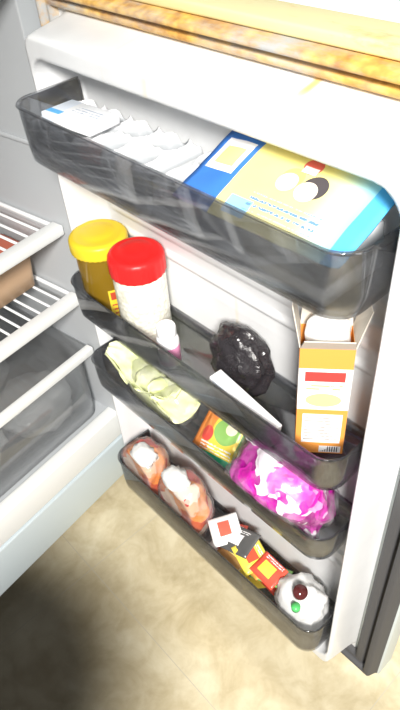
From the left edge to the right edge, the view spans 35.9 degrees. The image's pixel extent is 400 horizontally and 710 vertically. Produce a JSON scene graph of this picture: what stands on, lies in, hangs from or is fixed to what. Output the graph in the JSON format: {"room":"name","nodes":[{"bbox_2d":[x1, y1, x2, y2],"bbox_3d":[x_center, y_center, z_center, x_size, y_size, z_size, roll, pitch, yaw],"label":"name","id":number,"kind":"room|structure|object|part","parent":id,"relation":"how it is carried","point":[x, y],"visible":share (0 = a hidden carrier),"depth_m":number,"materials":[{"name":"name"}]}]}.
{"room":"kitchen","nodes":[
{"label":"kitchen","id":0,"kind":"room"},
{"bbox_2d":[0,474,399,709],"bbox_3d":[0.038,0.821,1.035,3.800,0.050,3.600,-35,50,-27],"label":"floor","id":1,"kind":"structure","parent":0,"point":[120,611],"depth_m":1.27,"materials":[{"name":"stone"}]},
{"bbox_2d":[0,0,399,675],"bbox_3d":[-0.359,-0.116,0.835,1.343,1.640,0.643,26,52,29],"label":"refrigerator","id":2,"kind":"object","parent":1,"relation":"on","point":[321,85],"visible":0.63,"depth_m":0.79,"materials":[{"name":"white plastic"}]},
{"bbox_2d":[0,234,34,308],"bbox_3d":[-0.401,-0.154,1.191,0.103,0.086,0.144,26,52,29],"label":"food container","id":3,"kind":"object","parent":2,"relation":"in","point":[19,279],"visible":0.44,"depth_m":1.19,"materials":[{"name":"beige"}]},
{"bbox_3d":[-0.404,-0.181,1.165,0.103,0.011,0.144,26,52,29],"label":"lid","id":4,"kind":"part","parent":3,"relation":"part of","materials":[{"name":"orange"}]},
{"bbox_2d":[0,202,50,250],"bbox_3d":[-0.628,-0.172,1.078,0.538,0.011,0.548,26,52,29],"label":"wire shelf","id":5,"kind":"object","parent":2,"relation":"attached to","point":[41,238],"depth_m":1.10,"materials":[{"name":"white metal"}]},
{"bbox_2d":[0,274,68,335],"bbox_3d":[-0.617,-0.059,1.184,0.538,0.011,0.548,26,52,29],"label":"wire shelf","id":6,"kind":"object","parent":2,"relation":"attached to","point":[35,326],"depth_m":1.17,"materials":[{"name":"white metal"}]},
{"bbox_3d":[-0.594,0.116,1.343,0.511,0.167,0.526,26,52,29],"label":"crisper drawer","id":7,"kind":"part","parent":2,"relation":"part of","materials":[{"name":"clear plastic"}]},
{"bbox_3d":[-0.354,0.386,1.358,0.024,0.125,0.640,26,52,29],"label":"cabinet kick plate","id":8,"kind":"part","parent":2,"relation":"part of","materials":[{"name":"white paint"}]},
{"bbox_2d":[68,219,128,316],"bbox_3d":[-0.147,-0.131,0.962,0.089,0.145,0.089,-15,44,-10],"label":"honey jar","id":9,"kind":"object","parent":2,"relation":"in","point":[90,242],"visible":0.75,"depth_m":0.92,"materials":[{"name":"yellow"}]},
{"bbox_3d":[-0.147,-0.124,0.969,0.078,0.126,0.078,-15,44,-10],"label":"glass","id":10,"kind":"part","parent":9,"relation":"part of","materials":[{"name":"glass"}]},
{"bbox_3d":[-0.152,-0.174,0.922,0.089,0.027,0.089,-15,44,-10],"label":"lid","id":11,"kind":"part","parent":9,"relation":"part of","materials":[{"name":"yellow plastic"}]},
{"bbox_2d":[41,99,202,172],"bbox_3d":[-0.107,-0.253,0.757,0.092,0.055,0.240,-35,50,-27],"label":"egg tray","id":12,"kind":"object","parent":2,"relation":"in","point":[159,150],"visible":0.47,"depth_m":0.72,"materials":[{"name":"plastic"}]},
{"bbox_2d":[41,99,119,136],"bbox_3d":[-0.143,-0.285,0.741,0.080,0.019,0.052,25,51,29],"label":"box","id":13,"kind":"object","parent":12,"relation":"on","point":[76,116],"visible":0.98,"depth_m":0.73,"materials":[{"name":"white cardboard"}]},
{"bbox_2d":[107,236,171,341],"bbox_3d":[-0.085,-0.093,0.908,0.082,0.154,0.082,-35,50,-27],"label":"glass jar","id":14,"kind":"object","parent":2,"relation":"in","point":[137,266],"visible":0.93,"depth_m":0.86,"materials":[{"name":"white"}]},
{"bbox_3d":[-0.089,-0.135,0.868,0.082,0.036,0.082,-35,50,-27],"label":"lid","id":15,"kind":"part","parent":14,"relation":"part of","materials":[{"name":"red plastic"}]},
{"bbox_2d":[123,438,170,497],"bbox_3d":[-0.099,0.222,1.265,0.082,0.161,0.115,-35,50,-27],"label":"bag","id":16,"kind":"object","parent":2,"relation":"in","point":[146,459],"visible":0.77,"depth_m":1.22,"materials":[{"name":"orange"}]},
{"bbox_2d":[104,341,199,423],"bbox_3d":[-0.069,0.042,1.029,0.090,0.116,0.191,-35,50,-27],"label":"cabbage","id":17,"kind":"object","parent":2,"relation":"in","point":[159,393],"visible":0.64,"depth_m":1.00,"materials":[{"name":"green plant"}]},
{"bbox_2d":[156,319,181,360],"bbox_3d":[-0.045,-0.016,0.882,0.033,0.073,0.033,-35,50,-27],"label":"medicine bottle","id":18,"kind":"object","parent":2,"relation":"in","point":[167,337],"visible":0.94,"depth_m":0.86,"materials":[{"name":"white plastic"}]},
{"bbox_2d":[159,465,212,534],"bbox_3d":[-0.019,0.275,1.194,0.081,0.170,0.122,-35,50,-27],"label":"bag","id":19,"kind":"object","parent":2,"relation":"in","point":[181,489],"visible":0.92,"depth_m":1.15,"materials":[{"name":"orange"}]},
{"bbox_2d":[201,448,230,470],"bbox_3d":[0.049,0.150,0.958,0.086,0.030,0.059,29,53,31],"label":"snack packet","id":20,"kind":"object","parent":2,"relation":"in","point":[223,463],"visible":0.18,"depth_m":0.95,"materials":[{"name":"green plastic"}]},
{"bbox_2d":[192,410,247,463],"bbox_3d":[0.037,0.121,0.948,0.094,0.052,0.064,28,53,31],"label":"snack packet","id":21,"kind":"object","parent":20,"relation":"on","point":[214,435],"visible":0.62,"depth_m":0.94,"materials":[{"name":"yellow plastic"}]},
{"bbox_2d":[209,321,274,396],"bbox_3d":[0.052,0.003,0.828,0.060,0.105,0.103,-35,50,-27],"label":"plastic bag","id":22,"kind":"object","parent":2,"relation":"in","point":[236,349],"visible":0.9,"depth_m":0.80,"materials":[{"name":"grey plastic"}]},
{"bbox_2d":[209,369,281,430],"bbox_3d":[0.056,0.069,0.790,0.020,0.058,0.117,-33,50,-26],"label":"box","id":23,"kind":"object","parent":2,"relation":"in","point":[220,379],"visible":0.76,"depth_m":0.78,"materials":[{"name":"white cardboard"}]},
{"bbox_2d":[208,512,292,595],"bbox_3d":[0.088,0.370,1.141,0.092,0.085,0.179,-35,50,-27],"label":"sachets","id":24,"kind":"object","parent":2,"relation":"in","point":[242,547],"visible":0.88,"depth_m":1.12},
{"bbox_2d":[164,151,384,249],"bbox_3d":[0.059,-0.139,0.619,0.092,0.055,0.240,-35,50,-27],"label":"egg tray","id":25,"kind":"object","parent":2,"relation":"in","point":[182,172],"visible":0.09,"depth_m":0.66,"materials":[{"name":"plastic"}]},
{"bbox_2d":[183,130,394,250],"bbox_3d":[0.077,-0.155,0.568,0.103,0.049,0.206,-35,50,-27],"label":"food box","id":26,"kind":"object","parent":25,"relation":"on","point":[329,207],"visible":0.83,"depth_m":0.56,"materials":[{"name":"yellow cardboard"}]},
{"bbox_2d":[229,437,335,537],"bbox_3d":[0.113,0.176,0.837,0.122,0.152,0.166,-35,50,-27],"label":"bag","id":27,"kind":"object","parent":2,"relation":"in","point":[274,486],"visible":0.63,"depth_m":0.78,"materials":[{"name":"purple"}]},
{"bbox_2d":[274,572,329,629],"bbox_3d":[0.175,0.418,1.055,0.084,0.125,0.102,-35,50,-27],"label":"plastic bag","id":28,"kind":"object","parent":2,"relation":"in","point":[303,599],"visible":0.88,"depth_m":1.02,"materials":[{"name":"white plastic"}]},
{"bbox_2d":[292,584,307,600],"bbox_3d":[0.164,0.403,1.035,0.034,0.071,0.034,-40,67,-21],"label":"ball","id":29,"kind":"object","parent":28,"relation":"on","point":[299,591],"depth_m":1.01,"materials":[{"name":"red plastic"}]},
{"bbox_2d":[292,302,373,453],"bbox_3d":[0.142,0.027,0.700,0.081,0.230,0.066,2,44,8],"label":"carton","id":30,"kind":"object","parent":2,"relation":"in","point":[327,347],"visible":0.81,"depth_m":0.68,"materials":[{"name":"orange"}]},
{"bbox_2d":[279,0,298,3],"bbox_3d":[-1.043,-0.817,0.949,3.800,2.600,0.100,-35,50,-27],"label":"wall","id":31,"kind":"structure","parent":0,"point":[290,1],"depth_m":2.16,"materials":[{"name":"paint"}]},
{"bbox_2d":[299,0,399,22],"bbox_3d":[1.429,-0.984,0.866,0.100,2.600,3.200,-35,50,-27],"label":"wall","id":32,"kind":"structure","parent":0,"point":[388,10],"depth_m":2.01,"materials":[{"name":"paint"}]}
]}

